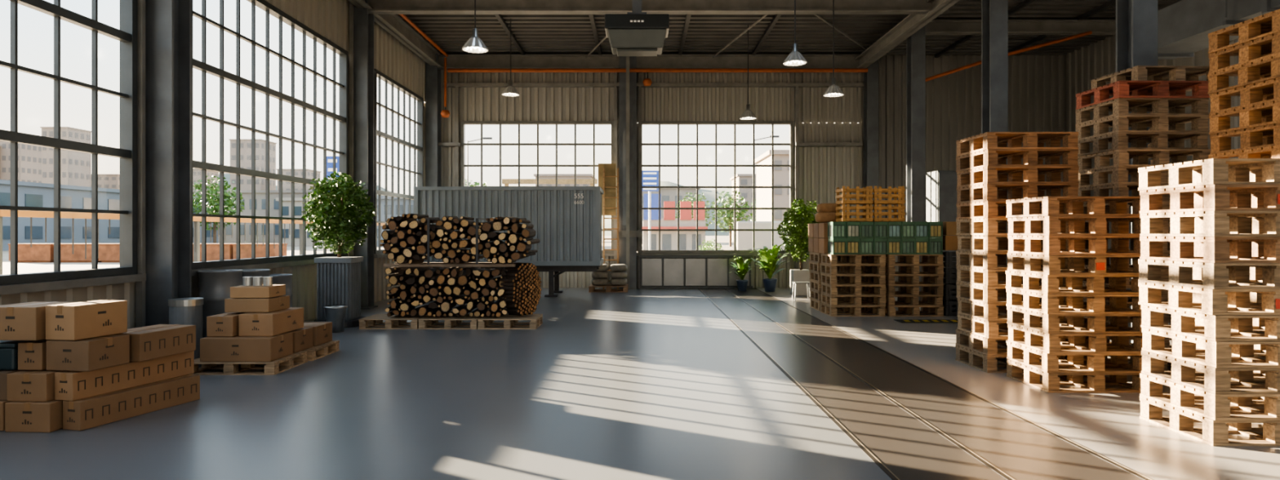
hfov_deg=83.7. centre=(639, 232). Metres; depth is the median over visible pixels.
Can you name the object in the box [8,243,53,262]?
crate
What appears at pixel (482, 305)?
log
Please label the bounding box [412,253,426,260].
log
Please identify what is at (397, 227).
log
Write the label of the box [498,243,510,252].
log
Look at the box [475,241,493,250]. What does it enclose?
log
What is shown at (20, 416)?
cardboard box
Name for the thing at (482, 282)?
log
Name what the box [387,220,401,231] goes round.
log
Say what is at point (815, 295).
wooden pallet
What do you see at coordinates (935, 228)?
crate
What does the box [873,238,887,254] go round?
crate
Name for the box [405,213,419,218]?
log
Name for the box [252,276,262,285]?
metal tin
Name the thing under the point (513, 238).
log
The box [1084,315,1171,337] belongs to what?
wooden pallet
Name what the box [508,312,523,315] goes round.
stick
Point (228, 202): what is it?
tree
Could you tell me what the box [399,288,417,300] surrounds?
log
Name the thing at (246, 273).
drum
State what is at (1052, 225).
wooden pallet
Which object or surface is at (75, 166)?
building
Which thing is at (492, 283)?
log
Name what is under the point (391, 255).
log
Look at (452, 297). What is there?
log
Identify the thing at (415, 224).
log
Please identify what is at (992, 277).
wooden pallet
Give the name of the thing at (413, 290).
log
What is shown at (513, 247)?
log
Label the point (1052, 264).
wooden pallet
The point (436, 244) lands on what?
log
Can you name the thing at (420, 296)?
log
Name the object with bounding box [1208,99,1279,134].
wooden pallet
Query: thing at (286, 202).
building
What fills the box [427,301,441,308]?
log
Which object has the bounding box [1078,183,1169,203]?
wooden pallet
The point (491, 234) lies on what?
log
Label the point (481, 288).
log
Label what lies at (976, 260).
wooden pallet
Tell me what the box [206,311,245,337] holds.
cardboard box
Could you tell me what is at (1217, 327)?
wooden pallet
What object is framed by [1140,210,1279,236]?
wooden pallet
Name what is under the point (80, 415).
cardboard box
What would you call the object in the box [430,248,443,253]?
log
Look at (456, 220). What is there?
log
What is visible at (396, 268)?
log
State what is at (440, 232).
log
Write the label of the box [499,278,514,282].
stick
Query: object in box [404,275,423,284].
log
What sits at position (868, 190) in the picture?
crate
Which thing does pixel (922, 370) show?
trim
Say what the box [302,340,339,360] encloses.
wooden pallet
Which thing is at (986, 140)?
wooden pallet
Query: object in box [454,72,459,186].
trim
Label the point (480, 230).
log
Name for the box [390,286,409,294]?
log
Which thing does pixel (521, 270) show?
stick
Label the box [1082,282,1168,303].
wooden pallet
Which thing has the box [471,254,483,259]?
log
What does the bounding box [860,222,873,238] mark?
crate
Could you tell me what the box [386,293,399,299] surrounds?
log
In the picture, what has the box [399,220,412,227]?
log
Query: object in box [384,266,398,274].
log
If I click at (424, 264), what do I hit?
bearer
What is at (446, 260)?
log
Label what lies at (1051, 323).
wooden pallet
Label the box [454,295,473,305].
log
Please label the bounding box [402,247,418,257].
log
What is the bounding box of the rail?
[0,209,385,275]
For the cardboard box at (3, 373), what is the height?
0.239 m
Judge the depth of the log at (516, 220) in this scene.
12.53 m
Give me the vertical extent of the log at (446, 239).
0.091 m
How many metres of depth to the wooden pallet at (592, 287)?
20.20 m
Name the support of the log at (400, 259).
on the bearer
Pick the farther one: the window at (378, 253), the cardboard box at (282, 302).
the window at (378, 253)
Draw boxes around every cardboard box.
[0,301,75,340]
[0,368,23,399]
[0,400,8,431]
[4,399,62,432]
[7,368,63,401]
[17,338,50,369]
[45,299,127,340]
[46,334,129,371]
[54,350,194,400]
[62,373,199,431]
[114,324,195,361]
[200,332,293,361]
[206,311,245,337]
[224,295,289,312]
[230,284,285,297]
[238,307,303,336]
[288,327,312,352]
[303,321,332,346]
[808,223,813,237]
[808,237,821,252]
[813,222,818,237]
[813,238,818,253]
[818,222,831,238]
[818,238,827,253]
[942,221,967,235]
[942,235,957,250]
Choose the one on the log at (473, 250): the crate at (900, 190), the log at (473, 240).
the log at (473, 240)
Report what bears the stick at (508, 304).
on the log at (503, 304)
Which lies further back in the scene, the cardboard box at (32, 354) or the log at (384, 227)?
the log at (384, 227)
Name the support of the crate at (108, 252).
on the ground
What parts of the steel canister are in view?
lid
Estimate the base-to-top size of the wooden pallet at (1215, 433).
0.206 m
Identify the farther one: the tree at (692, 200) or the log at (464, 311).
the tree at (692, 200)
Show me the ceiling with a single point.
(536, 33)
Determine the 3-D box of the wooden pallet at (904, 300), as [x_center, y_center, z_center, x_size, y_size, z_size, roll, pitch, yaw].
[5.566,1.389,14.841,1.100,0.206,0.850,0,0,-1]
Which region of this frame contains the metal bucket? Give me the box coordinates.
[323,304,347,333]
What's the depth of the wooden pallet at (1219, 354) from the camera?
6.01 m
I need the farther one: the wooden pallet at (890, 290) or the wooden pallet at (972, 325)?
the wooden pallet at (890, 290)
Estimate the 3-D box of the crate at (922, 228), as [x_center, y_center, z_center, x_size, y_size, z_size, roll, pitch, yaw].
[5.703,-0.046,14.646,0.270,0.328,0.400,0,0,0]
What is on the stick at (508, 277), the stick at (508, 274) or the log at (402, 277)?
the stick at (508, 274)
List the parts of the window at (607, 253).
sill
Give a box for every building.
[0,141,41,182]
[0,179,217,250]
[40,126,91,186]
[97,173,119,189]
[192,168,218,190]
[192,190,319,243]
[228,138,276,190]
[275,168,321,190]
[275,197,332,245]
[377,195,413,246]
[533,173,595,186]
[642,188,700,221]
[729,173,755,241]
[755,150,789,221]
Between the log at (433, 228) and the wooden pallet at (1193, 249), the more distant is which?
the log at (433, 228)
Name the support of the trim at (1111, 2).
attached to the wall at (1037, 84)
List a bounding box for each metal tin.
[242,276,252,285]
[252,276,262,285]
[262,276,272,285]
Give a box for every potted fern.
[729,257,756,291]
[750,244,791,292]
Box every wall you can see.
[0,0,426,328]
[440,54,1066,288]
[1066,35,1239,297]
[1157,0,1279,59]
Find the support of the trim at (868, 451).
in the floor
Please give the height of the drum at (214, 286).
1.150 m
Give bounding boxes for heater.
[604,0,669,56]
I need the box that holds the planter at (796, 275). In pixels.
[790,269,809,295]
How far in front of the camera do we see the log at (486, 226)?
12.41 m
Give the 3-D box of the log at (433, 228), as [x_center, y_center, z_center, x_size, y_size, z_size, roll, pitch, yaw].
[-3.656,-0.073,12.876,0.077,0.117,0.750,-1,0,-5]
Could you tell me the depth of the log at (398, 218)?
12.58 m
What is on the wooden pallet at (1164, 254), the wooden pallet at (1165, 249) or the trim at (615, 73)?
the wooden pallet at (1165, 249)
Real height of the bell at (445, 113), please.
0.320 m
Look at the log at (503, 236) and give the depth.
12.35 m
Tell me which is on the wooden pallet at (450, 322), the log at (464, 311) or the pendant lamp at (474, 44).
the log at (464, 311)
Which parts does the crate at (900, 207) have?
corner post, corner post, corner post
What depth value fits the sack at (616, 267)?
20.35 m
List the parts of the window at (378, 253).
sill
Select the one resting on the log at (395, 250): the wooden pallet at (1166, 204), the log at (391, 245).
the log at (391, 245)
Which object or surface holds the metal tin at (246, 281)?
on the cardboard box at (276, 290)
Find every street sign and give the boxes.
[326,155,338,253]
[642,170,658,249]
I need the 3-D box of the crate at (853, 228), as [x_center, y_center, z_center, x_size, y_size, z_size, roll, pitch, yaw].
[4.313,-0.046,14.622,0.270,0.328,0.400,0,0,0]
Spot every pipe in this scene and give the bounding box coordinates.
[398,13,448,57]
[444,57,446,106]
[447,68,867,72]
[925,31,1092,81]
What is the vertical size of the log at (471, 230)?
0.172 m
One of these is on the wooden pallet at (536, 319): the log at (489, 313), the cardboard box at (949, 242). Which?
the log at (489, 313)
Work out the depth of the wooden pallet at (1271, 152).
6.87 m
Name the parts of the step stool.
leg, leg, seat, leg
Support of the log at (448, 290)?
on the log at (452, 297)
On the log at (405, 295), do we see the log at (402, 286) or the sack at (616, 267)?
the log at (402, 286)
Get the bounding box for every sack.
[591,271,608,278]
[591,278,608,285]
[596,263,608,271]
[610,263,627,271]
[610,271,627,278]
[610,278,627,285]
[814,212,836,222]
[816,203,839,213]
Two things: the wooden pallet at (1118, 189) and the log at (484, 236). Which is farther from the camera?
the log at (484, 236)
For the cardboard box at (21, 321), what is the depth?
6.16 m
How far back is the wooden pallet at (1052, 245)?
7.91 m
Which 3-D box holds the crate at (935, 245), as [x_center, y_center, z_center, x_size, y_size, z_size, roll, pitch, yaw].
[5.981,0.286,14.630,0.270,0.328,0.400,0,0,0]
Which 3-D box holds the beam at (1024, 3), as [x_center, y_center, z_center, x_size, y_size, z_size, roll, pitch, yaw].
[9.000,-5.343,6.850,0.100,0.085,29.700,0,0,0]
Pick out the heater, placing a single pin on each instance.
(636, 33)
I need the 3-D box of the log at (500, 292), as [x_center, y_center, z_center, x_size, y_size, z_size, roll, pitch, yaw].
[-2.426,1.077,12.954,0.138,0.163,0.754,0,0,4]
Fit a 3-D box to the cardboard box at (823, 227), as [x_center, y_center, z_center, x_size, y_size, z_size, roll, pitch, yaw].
[4.150,-0.035,15.170,0.603,0.319,0.440,0,0,0]
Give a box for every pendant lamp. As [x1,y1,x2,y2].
[462,0,488,53]
[502,18,519,96]
[739,24,756,119]
[782,0,807,66]
[822,0,844,97]
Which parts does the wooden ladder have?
rail, rail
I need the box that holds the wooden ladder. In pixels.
[603,168,618,288]
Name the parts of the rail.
post, hanging chain, hanging chain, hanging chain, hanging chain, hanging chain, hanging chain, rail, hanging chain, post, hanging chain, hanging chain, post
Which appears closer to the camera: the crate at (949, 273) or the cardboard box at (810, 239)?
the crate at (949, 273)
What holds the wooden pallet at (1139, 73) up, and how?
on the wooden pallet at (1119, 89)
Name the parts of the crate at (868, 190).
corner post, corner post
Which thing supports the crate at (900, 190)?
on the crate at (900, 207)
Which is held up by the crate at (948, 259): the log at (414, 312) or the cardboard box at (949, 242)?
the cardboard box at (949, 242)
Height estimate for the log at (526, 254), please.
0.054 m
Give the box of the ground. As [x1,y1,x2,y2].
[2,235,733,275]
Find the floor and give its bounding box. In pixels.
[0,288,1279,479]
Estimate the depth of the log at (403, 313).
12.67 m
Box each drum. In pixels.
[197,269,242,337]
[241,269,270,285]
[269,274,293,307]
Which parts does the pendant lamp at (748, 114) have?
lamp shade, cord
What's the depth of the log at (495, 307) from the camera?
12.58 m
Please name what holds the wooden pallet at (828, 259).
on the wooden pallet at (830, 269)
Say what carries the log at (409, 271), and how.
on the log at (401, 271)
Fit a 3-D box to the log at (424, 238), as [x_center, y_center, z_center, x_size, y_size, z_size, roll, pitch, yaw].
[-3.715,0.121,12.754,0.154,0.171,0.753,0,0,3]
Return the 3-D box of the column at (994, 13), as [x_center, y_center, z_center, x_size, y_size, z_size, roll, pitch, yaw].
[6.950,-1.750,14.000,0.460,6.900,0.480,0,0,0]
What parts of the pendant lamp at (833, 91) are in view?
lamp shade, cord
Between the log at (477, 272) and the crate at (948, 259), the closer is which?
the log at (477, 272)
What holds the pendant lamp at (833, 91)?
hanging from the ceiling
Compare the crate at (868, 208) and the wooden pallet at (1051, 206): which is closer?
the wooden pallet at (1051, 206)
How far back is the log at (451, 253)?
12.43 m
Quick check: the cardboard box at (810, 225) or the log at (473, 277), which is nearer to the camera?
the log at (473, 277)
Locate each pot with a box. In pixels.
[736,279,748,291]
[762,278,777,292]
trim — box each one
[135,0,145,328]
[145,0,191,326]
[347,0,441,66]
[349,1,354,256]
[354,0,377,309]
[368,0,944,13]
[426,53,440,186]
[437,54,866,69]
[437,142,862,146]
[442,83,863,87]
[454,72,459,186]
[493,13,525,54]
[586,13,866,57]
[588,13,601,54]
[613,72,617,288]
[613,230,640,237]
[619,56,636,288]
[622,80,633,225]
[626,56,629,289]
[638,72,641,288]
[640,255,752,288]
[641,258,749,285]
[678,13,691,54]
[697,288,897,479]
[698,288,899,479]
[724,288,1013,479]
[724,288,1015,479]
[751,13,782,54]
[755,288,1150,479]
[755,288,1152,479]
[794,72,798,269]
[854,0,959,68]
[863,59,878,217]
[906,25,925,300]
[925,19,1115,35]
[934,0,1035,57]
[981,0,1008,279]
[1008,0,1115,52]
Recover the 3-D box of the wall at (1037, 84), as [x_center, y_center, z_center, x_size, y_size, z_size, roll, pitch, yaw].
[3.275,-1.875,21.770,19.450,7.150,0.060,0,0,0]
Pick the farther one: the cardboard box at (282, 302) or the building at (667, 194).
the building at (667, 194)
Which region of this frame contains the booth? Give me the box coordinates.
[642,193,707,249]
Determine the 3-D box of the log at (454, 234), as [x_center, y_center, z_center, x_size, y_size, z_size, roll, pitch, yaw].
[-3.188,0.047,12.698,0.147,0.164,0.752,0,0,4]
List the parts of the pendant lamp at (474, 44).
lamp shade, cord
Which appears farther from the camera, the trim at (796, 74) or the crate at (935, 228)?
the trim at (796, 74)
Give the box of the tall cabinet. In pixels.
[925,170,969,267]
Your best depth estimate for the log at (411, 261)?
12.67 m
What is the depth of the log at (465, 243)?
12.37 m
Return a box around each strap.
[426,217,444,264]
[475,217,489,264]
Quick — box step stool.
[791,281,810,300]
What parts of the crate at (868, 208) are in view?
corner post, corner post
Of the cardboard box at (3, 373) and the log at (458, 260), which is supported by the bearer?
the log at (458, 260)
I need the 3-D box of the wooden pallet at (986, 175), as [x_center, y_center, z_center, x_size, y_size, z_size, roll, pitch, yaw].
[4.744,-0.691,9.039,1.100,0.206,0.850,0,0,1]
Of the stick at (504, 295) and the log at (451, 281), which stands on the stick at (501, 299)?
the stick at (504, 295)
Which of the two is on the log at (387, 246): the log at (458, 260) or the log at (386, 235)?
the log at (386, 235)
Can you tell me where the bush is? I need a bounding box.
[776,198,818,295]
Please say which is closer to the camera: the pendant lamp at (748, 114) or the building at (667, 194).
the pendant lamp at (748, 114)
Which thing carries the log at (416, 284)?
on the log at (413, 290)
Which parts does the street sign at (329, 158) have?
panel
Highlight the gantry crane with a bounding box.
[502,178,597,186]
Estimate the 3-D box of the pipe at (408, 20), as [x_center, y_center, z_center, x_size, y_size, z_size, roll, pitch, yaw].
[-5.750,-5.250,12.625,0.089,0.089,17.250,0,0,0]
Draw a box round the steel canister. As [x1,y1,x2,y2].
[168,297,203,367]
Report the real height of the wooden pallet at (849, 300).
0.206 m
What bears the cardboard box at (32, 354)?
on the cardboard box at (25, 385)
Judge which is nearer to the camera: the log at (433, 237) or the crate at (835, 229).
the log at (433, 237)
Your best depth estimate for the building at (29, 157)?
319.51 m
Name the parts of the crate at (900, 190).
corner post, corner post, corner post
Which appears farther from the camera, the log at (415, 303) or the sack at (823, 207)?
the sack at (823, 207)
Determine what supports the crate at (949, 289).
on the crate at (950, 306)
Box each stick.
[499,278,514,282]
[499,297,515,301]
[500,282,515,286]
[500,286,515,290]
[500,294,515,297]
[502,273,517,276]
[502,276,517,279]
[503,296,519,299]
[504,266,519,270]
[504,290,515,293]
[505,305,520,309]
[505,308,519,312]
[506,271,520,274]
[506,288,518,292]
[506,300,517,303]
[506,302,516,306]
[507,269,523,271]
[507,311,522,314]
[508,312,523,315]
[509,262,524,266]
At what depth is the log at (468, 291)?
12.67 m
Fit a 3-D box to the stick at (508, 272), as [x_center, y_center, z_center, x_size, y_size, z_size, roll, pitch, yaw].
[-2.255,0.723,12.711,0.300,0.050,0.064,0,0,31]
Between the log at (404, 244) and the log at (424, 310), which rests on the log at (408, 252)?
the log at (404, 244)
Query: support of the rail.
on the ground
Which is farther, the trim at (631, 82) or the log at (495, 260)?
the trim at (631, 82)
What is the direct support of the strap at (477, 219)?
attached to the log
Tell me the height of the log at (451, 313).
0.080 m
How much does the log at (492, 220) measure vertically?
0.087 m
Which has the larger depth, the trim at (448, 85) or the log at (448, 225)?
the trim at (448, 85)
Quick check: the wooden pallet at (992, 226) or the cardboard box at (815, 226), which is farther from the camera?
the cardboard box at (815, 226)
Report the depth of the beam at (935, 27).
17.99 m
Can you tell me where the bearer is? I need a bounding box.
[383,262,520,266]
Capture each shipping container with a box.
[53,243,102,262]
[231,243,287,259]
[413,186,604,297]
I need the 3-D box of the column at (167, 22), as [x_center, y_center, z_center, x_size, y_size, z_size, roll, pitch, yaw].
[-6.200,-1.875,9.400,0.460,7.150,0.520,0,0,0]
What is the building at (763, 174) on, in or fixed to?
on the ground
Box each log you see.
[380,240,387,243]
[381,230,396,239]
[382,224,389,229]
[382,242,399,250]
[382,249,391,253]
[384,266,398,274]
[384,306,399,311]
[385,272,399,279]
[386,252,402,259]
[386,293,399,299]
[386,311,394,316]
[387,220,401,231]
[388,274,407,285]
[390,235,406,244]
[390,244,401,247]
[390,247,404,253]
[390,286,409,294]
[390,298,404,308]
[391,308,401,315]
[394,229,408,232]
[394,266,408,269]
[395,216,417,221]
[395,226,413,229]
[395,253,414,264]
[396,230,417,239]
[396,266,413,275]
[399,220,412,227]
[399,240,423,248]
[399,274,415,280]
[399,283,413,289]
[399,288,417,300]
[399,298,418,311]
[400,307,415,316]
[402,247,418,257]
[404,266,422,275]
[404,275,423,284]
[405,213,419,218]
[406,235,426,244]
[406,297,417,302]
[407,229,425,234]
[408,220,431,230]
[408,259,424,263]
[409,284,424,293]
[409,304,426,316]
[410,298,423,306]
[412,214,428,218]
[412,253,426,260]
[413,266,433,275]
[413,282,427,286]
[413,292,421,297]
[415,231,426,235]
[416,244,431,253]
[417,275,435,284]
[417,292,429,298]
[417,304,438,316]
[418,285,431,293]
[420,217,439,223]
[420,234,433,243]
[422,293,438,302]
[423,224,444,231]
[424,266,444,277]
[424,284,443,288]
[426,306,440,315]
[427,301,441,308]
[428,279,438,285]
[429,231,444,239]
[429,285,443,296]
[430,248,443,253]
[431,224,441,231]
[431,239,448,248]
[433,251,447,258]
[435,220,445,226]
[435,228,453,237]
[435,267,446,274]
[435,293,448,302]
[435,308,452,316]
[436,273,450,284]
[438,284,448,288]
[440,299,456,312]
[441,216,457,221]
[441,242,455,249]
[441,248,459,253]
[442,237,451,241]
[442,266,457,275]
[443,221,460,230]
[443,257,455,263]
[443,283,459,295]
[443,293,456,298]
[446,275,461,285]
[447,248,468,258]
[448,239,462,242]
[448,294,463,300]
[448,311,458,316]
[449,230,467,239]
[450,266,463,277]
[451,242,459,248]
[452,217,463,223]
[452,304,466,314]
[453,225,462,229]
[453,284,468,295]
[454,257,464,263]
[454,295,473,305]
[456,248,470,252]
[457,274,473,285]
[458,239,475,248]
[458,306,473,315]
[459,218,475,227]
[459,226,468,231]
[459,233,470,238]
[460,216,474,220]
[461,253,479,262]
[463,287,475,295]
[465,266,480,276]
[466,226,479,235]
[466,297,482,311]
[467,279,480,289]
[469,308,478,316]
[470,236,488,244]
[470,246,483,255]
[470,290,483,299]
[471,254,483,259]
[471,267,485,275]
[471,275,483,279]
[473,306,490,317]
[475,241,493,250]
[475,284,488,290]
[476,299,494,310]
[478,228,493,232]
[478,276,493,286]
[479,232,498,241]
[480,286,494,296]
[481,222,495,231]
[481,294,490,301]
[482,248,496,258]
[482,268,495,278]
[484,242,497,248]
[485,309,499,316]
[488,217,502,222]
[488,231,501,238]
[488,276,499,288]
[488,293,497,302]
[489,245,501,253]
[489,288,500,296]
[490,299,500,312]
[491,257,498,263]
[491,266,505,276]
[492,221,511,231]
[493,239,504,245]
[493,295,502,300]
[495,311,502,317]
[497,216,505,220]
[497,232,511,239]
[497,254,516,263]
[497,288,506,297]
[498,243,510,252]
[498,300,506,308]
[501,307,508,315]
[502,217,519,224]
[502,225,511,229]
[504,250,515,257]
[506,257,514,262]
[507,233,524,244]
[509,244,517,251]
[510,251,528,260]
[511,217,526,222]
[511,222,524,233]
[515,241,531,252]
[518,235,527,240]
[519,218,529,223]
[521,223,533,228]
[521,228,536,237]
[523,237,533,240]
[523,252,535,256]
[525,249,537,253]
[526,239,540,244]
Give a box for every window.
[0,0,146,295]
[191,0,348,276]
[373,68,423,257]
[460,120,613,256]
[636,120,795,256]
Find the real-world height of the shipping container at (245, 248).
1.130 m
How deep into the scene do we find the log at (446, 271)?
12.67 m
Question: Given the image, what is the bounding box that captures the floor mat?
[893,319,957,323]
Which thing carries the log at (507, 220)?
on the log at (504, 227)
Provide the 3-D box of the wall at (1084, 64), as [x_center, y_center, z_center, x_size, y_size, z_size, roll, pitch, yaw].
[12.977,-1.875,6.900,0.045,7.150,29.800,0,0,0]
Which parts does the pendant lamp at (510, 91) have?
lamp shade, cord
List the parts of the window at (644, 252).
sill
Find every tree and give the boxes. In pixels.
[192,175,244,243]
[301,170,375,319]
[465,179,487,186]
[675,192,712,229]
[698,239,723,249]
[711,190,752,246]
[749,199,755,221]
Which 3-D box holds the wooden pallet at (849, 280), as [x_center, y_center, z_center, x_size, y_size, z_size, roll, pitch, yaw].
[4.402,0.973,14.812,1.100,0.206,0.850,0,0,0]
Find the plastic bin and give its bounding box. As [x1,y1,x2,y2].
[0,340,30,369]
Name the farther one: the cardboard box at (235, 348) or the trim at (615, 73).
the trim at (615, 73)
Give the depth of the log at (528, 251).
12.78 m
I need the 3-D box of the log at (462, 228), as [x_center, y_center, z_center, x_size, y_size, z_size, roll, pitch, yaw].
[-3.108,-0.048,12.785,0.068,0.094,0.751,0,0,-1]
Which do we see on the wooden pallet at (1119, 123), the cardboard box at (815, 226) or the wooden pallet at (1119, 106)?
the wooden pallet at (1119, 106)
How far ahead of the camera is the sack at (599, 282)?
20.35 m
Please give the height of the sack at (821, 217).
0.220 m
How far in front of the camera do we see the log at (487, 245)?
12.37 m
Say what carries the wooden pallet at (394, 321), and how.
on the floor
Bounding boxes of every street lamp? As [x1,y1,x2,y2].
[466,137,492,186]
[755,135,779,140]
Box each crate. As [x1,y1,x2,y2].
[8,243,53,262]
[98,243,119,262]
[192,243,235,262]
[827,222,846,238]
[827,238,846,254]
[835,186,873,204]
[835,204,873,222]
[846,222,860,238]
[846,238,859,254]
[859,238,873,254]
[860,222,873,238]
[869,204,905,222]
[872,186,905,204]
[873,222,888,238]
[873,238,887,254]
[887,238,901,254]
[888,222,901,238]
[901,222,915,238]
[901,238,915,254]
[915,222,928,238]
[915,238,928,254]
[928,222,942,238]
[928,238,942,254]
[942,251,956,266]
[942,283,957,299]
[942,299,957,315]
[943,266,957,283]
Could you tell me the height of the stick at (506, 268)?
0.051 m
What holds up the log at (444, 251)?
on the log at (451, 253)
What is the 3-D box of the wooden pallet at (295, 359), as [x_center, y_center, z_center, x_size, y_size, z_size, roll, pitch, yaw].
[-4.900,1.628,8.925,1.100,0.144,0.850,0,0,0]
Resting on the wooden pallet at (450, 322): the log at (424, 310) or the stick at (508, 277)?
the log at (424, 310)
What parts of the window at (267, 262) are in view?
sill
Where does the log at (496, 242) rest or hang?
on the log at (493, 250)
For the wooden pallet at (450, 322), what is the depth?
12.57 m
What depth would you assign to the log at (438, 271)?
12.65 m
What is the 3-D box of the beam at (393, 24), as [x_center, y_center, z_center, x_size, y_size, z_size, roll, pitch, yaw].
[-6.100,-5.150,6.850,0.280,0.400,29.700,0,0,0]
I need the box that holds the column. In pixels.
[1115,0,1157,342]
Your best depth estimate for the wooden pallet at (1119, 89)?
8.77 m
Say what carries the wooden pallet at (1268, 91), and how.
on the wooden pallet at (1268, 113)
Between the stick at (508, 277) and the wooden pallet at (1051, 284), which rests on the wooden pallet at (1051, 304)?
the wooden pallet at (1051, 284)
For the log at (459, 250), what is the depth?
12.47 m
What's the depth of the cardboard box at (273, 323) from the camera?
8.70 m
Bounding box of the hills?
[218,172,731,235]
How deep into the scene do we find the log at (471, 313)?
12.65 m
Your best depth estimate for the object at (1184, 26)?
10.76 m
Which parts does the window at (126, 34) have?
sill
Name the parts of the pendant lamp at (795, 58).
lamp shade, cord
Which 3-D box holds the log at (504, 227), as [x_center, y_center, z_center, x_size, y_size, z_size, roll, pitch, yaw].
[-2.304,-0.087,12.771,0.094,0.090,0.752,0,0,5]
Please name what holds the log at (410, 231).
on the log at (412, 240)
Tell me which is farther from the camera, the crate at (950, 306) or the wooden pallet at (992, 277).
the crate at (950, 306)
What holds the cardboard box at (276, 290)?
on the cardboard box at (282, 302)
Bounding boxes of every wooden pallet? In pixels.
[188,351,307,374]
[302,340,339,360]
[359,313,427,328]
[417,313,481,328]
[477,313,542,328]
[588,284,627,292]
[808,252,866,262]
[808,261,865,272]
[809,270,866,282]
[809,280,866,291]
[809,288,866,301]
[809,297,865,311]
[819,262,885,275]
[819,302,885,316]
[820,272,885,285]
[821,253,885,265]
[821,282,885,295]
[821,292,885,306]
[884,264,943,275]
[884,302,943,316]
[885,254,943,265]
[885,275,943,285]
[885,284,943,295]
[885,293,942,306]
[955,149,1078,172]
[955,217,1068,235]
[955,250,1067,269]
[955,282,1066,303]
[955,328,1068,355]
[955,344,1066,373]
[956,132,1078,155]
[956,166,1079,187]
[956,183,1078,203]
[956,200,1066,218]
[956,266,1066,286]
[957,235,1068,252]
[957,297,1066,320]
[957,313,1068,338]
[1005,196,1140,217]
[1005,271,1139,294]
[1006,288,1141,314]
[1006,306,1142,333]
[1006,341,1142,373]
[1006,359,1140,392]
[1007,253,1140,275]
[1007,324,1142,353]
[1008,216,1141,235]
[1008,235,1140,255]
[1075,80,1209,109]
[1075,97,1208,125]
[1075,115,1208,140]
[1077,132,1208,156]
[1077,149,1210,172]
[1078,166,1168,187]
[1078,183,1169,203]
[1082,266,1168,286]
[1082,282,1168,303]
[1083,200,1195,217]
[1083,297,1171,320]
[1084,217,1170,233]
[1084,239,1170,252]
[1084,250,1170,269]
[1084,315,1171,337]
[1084,336,1172,347]
[1084,355,1195,370]
[1090,65,1208,96]
[1137,158,1279,190]
[1137,258,1279,288]
[1138,281,1279,315]
[1139,184,1279,213]
[1139,235,1279,262]
[1139,373,1279,420]
[1139,395,1279,446]
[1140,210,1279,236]
[1140,304,1279,341]
[1141,350,1279,394]
[1142,327,1279,368]
[1207,53,1279,93]
[1208,8,1279,53]
[1208,31,1279,74]
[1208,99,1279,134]
[1208,145,1279,159]
[1209,77,1279,114]
[1209,122,1279,155]
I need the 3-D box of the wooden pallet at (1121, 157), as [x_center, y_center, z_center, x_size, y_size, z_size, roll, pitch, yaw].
[6.350,-0.899,9.065,1.100,0.206,0.850,0,0,0]
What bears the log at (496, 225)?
on the log at (491, 234)
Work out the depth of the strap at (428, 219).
12.35 m
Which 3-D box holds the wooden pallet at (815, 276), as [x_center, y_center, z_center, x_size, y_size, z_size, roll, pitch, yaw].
[4.407,0.973,15.830,1.100,0.206,0.850,0,0,0]
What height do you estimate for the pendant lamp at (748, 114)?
2.439 m
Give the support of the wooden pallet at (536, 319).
on the floor
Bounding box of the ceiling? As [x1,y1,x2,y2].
[397,0,1182,55]
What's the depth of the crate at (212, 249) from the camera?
43.00 m
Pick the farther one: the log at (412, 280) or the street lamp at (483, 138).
the street lamp at (483, 138)
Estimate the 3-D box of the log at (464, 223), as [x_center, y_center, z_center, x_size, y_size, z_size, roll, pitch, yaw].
[-3.079,-0.155,12.807,0.154,0.148,0.752,0,0,-3]
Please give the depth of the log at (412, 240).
12.33 m
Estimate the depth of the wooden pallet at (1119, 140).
8.77 m
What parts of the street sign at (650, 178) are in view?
panel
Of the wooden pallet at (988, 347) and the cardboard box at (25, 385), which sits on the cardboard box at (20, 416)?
the cardboard box at (25, 385)
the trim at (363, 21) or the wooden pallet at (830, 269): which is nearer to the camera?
the wooden pallet at (830, 269)
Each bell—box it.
[440,106,449,117]
[642,71,652,86]
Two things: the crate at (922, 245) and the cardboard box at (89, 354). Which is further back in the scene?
the crate at (922, 245)
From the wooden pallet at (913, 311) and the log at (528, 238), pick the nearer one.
the log at (528, 238)
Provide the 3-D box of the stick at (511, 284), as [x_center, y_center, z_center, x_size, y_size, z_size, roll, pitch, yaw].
[-2.332,0.921,12.615,0.300,0.064,0.062,0,0,31]
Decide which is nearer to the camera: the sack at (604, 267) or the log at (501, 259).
the log at (501, 259)
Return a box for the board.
[598,163,616,215]
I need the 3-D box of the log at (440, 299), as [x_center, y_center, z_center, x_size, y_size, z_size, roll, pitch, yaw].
[-3.524,1.187,12.977,0.124,0.139,0.752,0,0,2]
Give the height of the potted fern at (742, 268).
1.019 m
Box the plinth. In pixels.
[313,315,365,328]
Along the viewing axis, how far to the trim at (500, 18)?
19.05 m
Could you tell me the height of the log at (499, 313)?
0.089 m
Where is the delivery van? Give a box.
[735,221,788,249]

